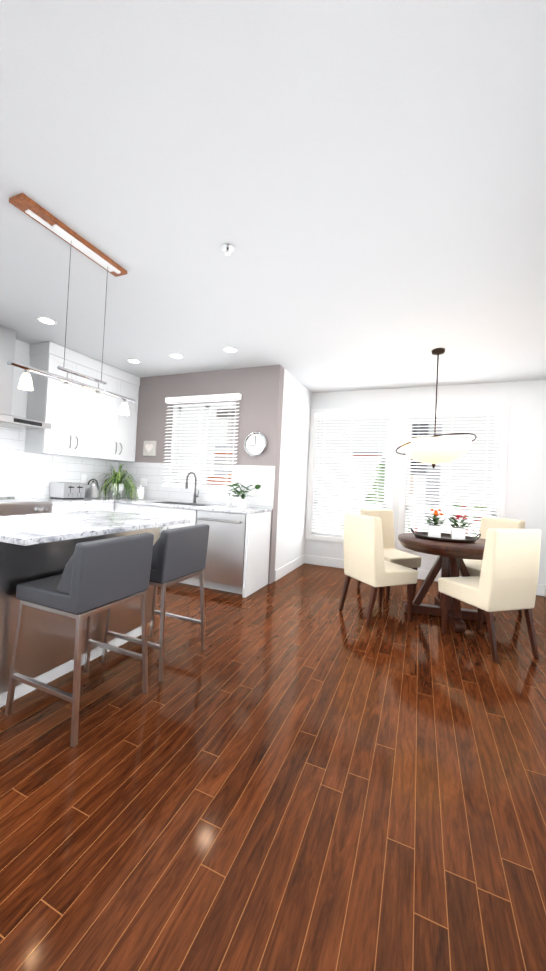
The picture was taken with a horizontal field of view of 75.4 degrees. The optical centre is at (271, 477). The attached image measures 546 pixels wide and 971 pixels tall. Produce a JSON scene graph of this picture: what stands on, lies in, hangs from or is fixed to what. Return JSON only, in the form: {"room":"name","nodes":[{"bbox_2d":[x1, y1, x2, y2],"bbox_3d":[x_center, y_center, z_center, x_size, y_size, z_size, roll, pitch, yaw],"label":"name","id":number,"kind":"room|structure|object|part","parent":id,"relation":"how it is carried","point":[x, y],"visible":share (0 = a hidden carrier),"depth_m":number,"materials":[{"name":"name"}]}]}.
{"room":"dining room","nodes":[
{"label":"dining room","id":0,"kind":"room"},
{"bbox_2d":[11,339,117,461],"bbox_3d":[-3.044,-0.203,3.726,0.150,2.680,3.756,2,-1,23],"label":"wall","id":1,"kind":"structure","parent":0,"point":[19,398],"depth_m":3.96,"materials":[{"name":"white paint"}]},
{"bbox_2d":[0,398,274,508],"bbox_3d":[-1.826,-0.172,3.146,2.544,0.884,3.580,2,-1,23],"label":"backsplash","id":2,"kind":"structure","parent":1,"relation":"attached to","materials":[{"name":"tile"}]},
{"bbox_2d":[116,365,283,583],"bbox_3d":[-1.106,-0.090,4.865,2.545,2.680,0.150,2,-1,23],"label":"wall","id":3,"kind":"structure","parent":0,"point":[260,389],"depth_m":4.52,"materials":[{"name":"grey paint"}]},
{"bbox_2d":[143,441,156,455],"bbox_3d":[-1.745,-0.418,5.044,0.210,0.210,0.036,2,-1,23],"label":"wall sign","id":4,"kind":"object","parent":3,"relation":"attached to","point":[149,448],"visible":0.98,"depth_m":5.02,"materials":[{"name":"grey"}]},
{"bbox_2d":[162,393,241,489],"bbox_3d":[-0.932,-0.469,4.765,1.151,1.229,0.226,2,-1,23],"label":"window blind","id":5,"kind":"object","parent":3,"relation":"in","point":[176,448],"depth_m":4.72,"materials":[{"name":"white plastic"}]},
{"bbox_2d":[244,432,266,456],"bbox_3d":[-0.205,-0.415,4.398,0.310,0.310,0.034,2,-1,23],"label":"wall clock","id":6,"kind":"object","parent":3,"relation":"attached to","point":[255,444],"visible":0.96,"depth_m":4.39,"materials":[{"name":"silver metal"}]},
{"bbox_2d":[0,563,545,970],"bbox_3d":[-1.263,1.222,0.618,6.050,0.100,10.850,2,-1,23],"label":"floor","id":7,"kind":"structure","parent":0,"point":[296,769],"depth_m":1.38,"materials":[{"name":"brown wood"}]},
{"bbox_2d":[0,496,52,515],"bbox_3d":[-2.726,0.667,3.417,0.723,0.922,0.788,2,-1,23],"label":"range","id":8,"kind":"object","parent":7,"relation":"on","point":[11,505],"visible":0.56,"depth_m":3.46,"materials":[{"name":"silver metal"}]},
{"bbox_2d":[5,533,153,746],"bbox_3d":[-0.999,0.754,1.896,0.492,0.905,0.472,2,-1,23],"label":"bar stool","id":9,"kind":"object","parent":7,"relation":"on","point":[96,576],"visible":1,"depth_m":1.74,"materials":[{"name":"grey fabric"}]},
{"bbox_3d":[-0.980,0.465,1.900,0.459,0.326,0.470,2,-1,23],"label":"seat","id":10,"kind":"part","parent":9,"relation":"part of","materials":[{"name":"grey leather"}]},
{"bbox_2d":[0,526,162,707],"bbox_3d":[-1.448,0.750,2.398,0.683,0.884,1.175,2,-1,23],"label":"kitchen island","id":11,"kind":"object","parent":7,"relation":"on","point":[33,547],"depth_m":1.96,"materials":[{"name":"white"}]},
{"bbox_2d":[0,510,189,545],"bbox_3d":[-1.311,0.298,2.357,0.942,0.030,1.251,2,-1,23],"label":"island countertop","id":12,"kind":"structure","parent":11,"relation":"on","point":[30,529],"depth_m":2.16,"materials":[{"name":"white stone"}]},
{"bbox_2d":[0,325,274,597],"bbox_3d":[-1.827,-0.153,3.146,2.544,2.676,3.580,2,-1,23],"label":"kitchen cabinets","id":13,"kind":"object","parent":7,"relation":"on","point":[81,429],"visible":0.5,"depth_m":4.15,"materials":[{"name":"white wood"}]},
{"bbox_2d":[0,325,51,429],"bbox_3d":[-2.752,-1.036,3.481,0.509,0.991,0.910,2,-1,23],"label":"hood","id":14,"kind":"object","parent":13,"relation":"attached to","point":[8,421],"depth_m":3.61,"materials":[{"name":"silver metal"}]},
{"bbox_2d":[49,482,85,498],"bbox_3d":[-2.522,0.161,4.376,0.275,0.192,0.290,2,-1,23],"label":"toaster","id":15,"kind":"object","parent":13,"relation":"on","point":[60,490],"visible":1,"depth_m":4.28,"materials":[{"name":"silver metal"}]},
{"bbox_2d":[85,479,99,497],"bbox_3d":[-2.370,0.143,4.676,0.190,0.253,0.190,2,-1,23],"label":"kettle","id":16,"kind":"object","parent":13,"relation":"on","point":[92,489],"visible":0.98,"depth_m":4.61,"materials":[{"name":"silver metal"}]},
{"bbox_2d":[92,462,138,499],"bbox_3d":[-2.104,0.042,4.782,0.727,0.484,0.711,2,-1,23],"label":"spider plant","id":17,"kind":"object","parent":13,"relation":"on","point":[116,485],"visible":0.96,"depth_m":4.85,"materials":[{"name":"green plant"}]},
{"bbox_2d":[136,485,144,498],"bbox_3d":[-1.839,0.203,4.939,0.116,0.192,0.116,2,-1,23],"label":"canister","id":18,"kind":"object","parent":13,"relation":"on","point":[140,490],"visible":0.92,"depth_m":4.89,"materials":[{"name":"white ceramic"}]},
{"bbox_2d":[185,471,199,503],"bbox_3d":[-1.024,0.130,4.546,0.085,0.408,0.234,2,-1,23],"label":"faucet","id":19,"kind":"object","parent":13,"relation":"on","point":[186,484],"depth_m":4.61,"materials":[{"name":"grey metal"}]},
{"bbox_2d":[227,493,231,506],"bbox_3d":[-0.518,0.273,4.317,0.062,0.160,0.062,2,-1,23],"label":"soap bottle","id":20,"kind":"object","parent":13,"relation":"on","point":[229,501],"visible":1,"depth_m":4.29,"materials":[{"name":"white plastic"}]},
{"bbox_2d":[227,482,260,507],"bbox_3d":[-0.348,0.194,4.202,0.458,0.330,0.389,2,-1,23],"label":"plant","id":21,"kind":"object","parent":13,"relation":"on","point":[242,502],"visible":1,"depth_m":4.17,"materials":[{"name":"green plant"}]},
{"bbox_2d":[101,524,209,681],"bbox_3d":[-0.774,0.774,2.431,0.492,0.905,0.472,2,-1,23],"label":"bar stool","id":22,"kind":"object","parent":7,"relation":"on","point":[179,554],"visible":0.79,"depth_m":2.28,"materials":[{"name":"silver metal"}]},
{"bbox_3d":[-0.756,0.485,2.434,0.459,0.326,0.470,2,-1,23],"label":"seat","id":23,"kind":"part","parent":22,"relation":"part of","materials":[{"name":"grey leather"}]},
{"bbox_2d":[339,513,417,626],"bbox_3d":[1.030,0.846,3.422,0.571,0.968,0.470,3,-1,-24],"label":"dining chair","id":24,"kind":"object","parent":7,"relation":"on","point":[365,561],"visible":1,"depth_m":3.26,"materials":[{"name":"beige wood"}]},
{"bbox_3d":[1.049,0.674,3.430,0.548,0.623,0.470,3,-1,-24],"label":"seat","id":25,"kind":"part","parent":24,"relation":"part of","materials":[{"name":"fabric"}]},
{"bbox_2d":[357,509,420,600],"bbox_3d":[1.378,0.876,4.177,0.470,0.968,0.571,3,-1,-25],"label":"dining chair","id":26,"kind":"object","parent":7,"relation":"on","point":[392,554],"visible":0.52,"depth_m":4.28,"materials":[{"name":"beige wood"}]},
{"bbox_3d":[1.391,0.703,4.169,0.470,0.623,0.548,3,-1,-25],"label":"seat","id":27,"kind":"part","parent":26,"relation":"part of","materials":[{"name":"fabric"}]},
{"bbox_2d":[398,509,495,632],"bbox_3d":[1.748,0.842,3.464,0.980,1.046,0.980,2,-1,23],"label":"dining table","id":28,"kind":"object","parent":7,"relation":"on","point":[454,548],"visible":0.81,"depth_m":3.39,"materials":[{"name":"brown wood"}]},
{"bbox_2d":[424,509,445,537],"bbox_3d":[1.656,0.458,3.580,0.196,0.283,0.264,2,-1,23],"label":"flower pot","id":29,"kind":"object","parent":28,"relation":"on","point":[434,530],"depth_m":3.55,"materials":[{"name":"white ceramic"}]},
{"bbox_2d":[410,527,481,542],"bbox_3d":[1.726,0.572,3.538,0.639,0.080,0.500,2,-1,23],"label":"tray","id":30,"kind":"object","parent":28,"relation":"on","point":[433,534],"depth_m":3.45,"materials":[{"name":"brown metal"}]},
{"bbox_2d":[447,513,473,540],"bbox_3d":[1.841,0.484,3.449,0.222,0.243,0.196,2,-1,23],"label":"flower pot","id":31,"kind":"object","parent":28,"relation":"on","point":[457,532],"depth_m":3.42,"materials":[{"name":"white ceramic"}]},
{"bbox_2d":[438,529,540,662],"bbox_3d":[1.762,0.873,2.896,0.470,0.968,0.571,3,-1,-17],"label":"dining chair","id":32,"kind":"object","parent":7,"relation":"on","point":[506,579],"visible":1,"depth_m":2.67,"materials":[{"name":"beige wood"}]},
{"bbox_3d":[1.767,0.700,2.910,0.470,0.623,0.548,3,-1,-17],"label":"seat","id":33,"kind":"part","parent":32,"relation":"part of","materials":[{"name":"fabric"}]},
{"bbox_2d":[459,516,524,614],"bbox_3d":[2.251,0.910,3.743,0.571,0.968,0.470,3,-1,-16],"label":"dining chair","id":34,"kind":"object","parent":7,"relation":"on","point":[473,566],"visible":0.1,"depth_m":3.75,"materials":[{"name":"beige wood"}]},
{"bbox_3d":[2.248,0.738,3.743,0.548,0.623,0.470,3,-1,-16],"label":"seat","id":35,"kind":"part","parent":34,"relation":"part of","materials":[{"name":"fabric"}]},
{"bbox_2d":[0,0,545,392],"bbox_3d":[-1.129,-1.554,0.665,6.050,0.100,10.850,2,-1,23],"label":"ceiling","id":36,"kind":"structure","parent":0,"point":[359,186],"depth_m":1.72,"materials":[{"name":"white paint"}]},
{"bbox_2d":[36,316,56,324],"bbox_3d":[-2.160,-1.504,3.390,0.169,0.007,0.169,3,-1,-22],"label":"recessed light","id":37,"kind":"object","parent":36,"relation":"in","point":[46,320],"depth_m":3.38,"materials":[{"name":"white"}]},
{"bbox_2d":[9,193,126,276],"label":"pendant light","id":38,"kind":"object","parent":36,"relation":"hanging from","point":[29,207],"depth_m":2.11,"materials":[{"name":"brown wood"}]},
{"bbox_2d":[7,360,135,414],"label":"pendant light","id":39,"kind":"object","parent":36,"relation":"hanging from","point":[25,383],"depth_m":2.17,"materials":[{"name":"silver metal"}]},
{"bbox_2d":[127,359,140,363],"bbox_3d":[-1.737,-1.466,4.449,0.169,0.007,0.169,3,-1,-22],"label":"recessed light","id":40,"kind":"object","parent":36,"relation":"in","point":[135,361],"depth_m":4.44,"materials":[{"name":"white"}]},
{"bbox_2d":[169,353,183,358],"bbox_3d":[-1.130,-1.441,4.193,0.169,0.007,0.169,3,-1,-22],"label":"recessed light","id":41,"kind":"object","parent":36,"relation":"in","point":[174,355],"depth_m":4.19,"materials":[{"name":"white"}]},
{"bbox_2d":[221,243,233,255],"bbox_3d":[-0.277,-1.417,2.206,0.080,0.040,0.080,2,-1,23],"label":"sprinkler","id":42,"kind":"object","parent":36,"relation":"attached to","point":[227,248],"visible":1,"depth_m":2.20,"materials":[{"name":"silver metal"}]},
{"bbox_2d":[223,347,237,352],"bbox_3d":[-0.457,-1.413,3.910,0.169,0.007,0.169,3,-1,-22],"label":"recessed light","id":43,"kind":"object","parent":36,"relation":"in","point":[227,349],"depth_m":3.90,"materials":[{"name":"white"}]},
{"bbox_2d":[396,348,476,467],"bbox_3d":[1.693,-0.706,3.643,0.752,1.220,0.670,2,-1,23],"label":"dining pendant light","id":44,"kind":"object","parent":36,"relation":"hanging from","point":[434,450],"visible":1,"depth_m":3.43,"materials":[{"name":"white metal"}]},
{"bbox_2d":[274,369,311,578],"bbox_3d":[0.291,-0.019,5.101,0.150,2.680,1.370,2,-1,23],"label":"wall","id":45,"kind":"structure","parent":0,"point":[293,477],"depth_m":4.91,"materials":[{"name":"white paint"}]},
{"bbox_2d":[274,554,304,580],"bbox_3d":[0.270,1.252,4.964,0.014,0.135,1.190,2,-1,23],"label":"baseboard","id":46,"kind":"structure","parent":45,"relation":"attached to","point":[282,571],"depth_m":4.87,"materials":[{"name":"white"}]},
{"bbox_2d":[304,380,545,584],"bbox_3d":[2.026,0.064,5.032,3.105,2.680,0.150,2,-1,23],"label":"wall","id":47,"kind":"structure","parent":0,"point":[525,500],"depth_m":4.54,"materials":[{"name":"white paint"}]},
{"bbox_2d":[305,406,395,542],"bbox_3d":[1.183,-0.031,5.372,1.272,2.040,0.180,2,-1,23],"label":"window","id":48,"kind":"structure","parent":47,"relation":"in","point":[312,532],"depth_m":5.38,"materials":[{"name":"white"}]},
{"bbox_2d":[305,555,543,595],"bbox_3d":[1.914,1.331,4.940,3.065,0.135,0.018,2,-1,23],"label":"baseboard","id":49,"kind":"structure","parent":47,"relation":"attached to","point":[309,559],"depth_m":5.33,"materials":[{"name":"white"}]},
{"bbox_2d":[397,402,508,550],"bbox_3d":[2.443,0.021,4.842,1.277,2.040,0.180,2,-1,23],"label":"window","id":50,"kind":"structure","parent":47,"relation":"in","point":[499,411],"depth_m":4.78,"materials":[{"name":"white"}]},
{"label":"outside","id":51,"kind":"structure","parent":0,"visible":0},
{"bbox_2d":[179,409,494,536],"bbox_3d":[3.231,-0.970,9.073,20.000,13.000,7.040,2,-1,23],"label":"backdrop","id":52,"kind":"structure","parent":51,"point":[229,412],"depth_m":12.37,"materials":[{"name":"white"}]},
{"bbox_2d":[341,464,486,537],"bbox_3d":[3.311,0.531,7.438,3.544,1.708,1.513,2,-1,23],"label":"bushes","id":53,"kind":"object","parent":52,"relation":"on","point":[408,518],"visible":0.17,"depth_m":8.00,"materials":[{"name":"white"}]},
{"bbox_3d":[1.465,-0.057,-0.507,0.150,2.680,10.800,2,-1,23],"label":"wall","id":54,"kind":"structure","parent":0,"visible":0},
{"bbox_2d":[81,474,86,482],"bbox_3d":[-2.529,0.017,4.747,0.006,0.115,0.080,2,-1,23],"label":"electrical outlet plate","id":55,"kind":"object","parent":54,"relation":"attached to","point":[83,477],"depth_m":4.74,"materials":[{"name":"white plastic"}]},
{"bbox_2d":[140,478,146,485],"bbox_3d":[-1.842,0.068,5.073,0.120,0.115,0.007,2,-1,23],"label":"electrical outlet plate","id":56,"kind":"object","parent":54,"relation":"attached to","point":[143,481],"depth_m":5.07,"materials":[{"name":"white plastic"}]}
]}

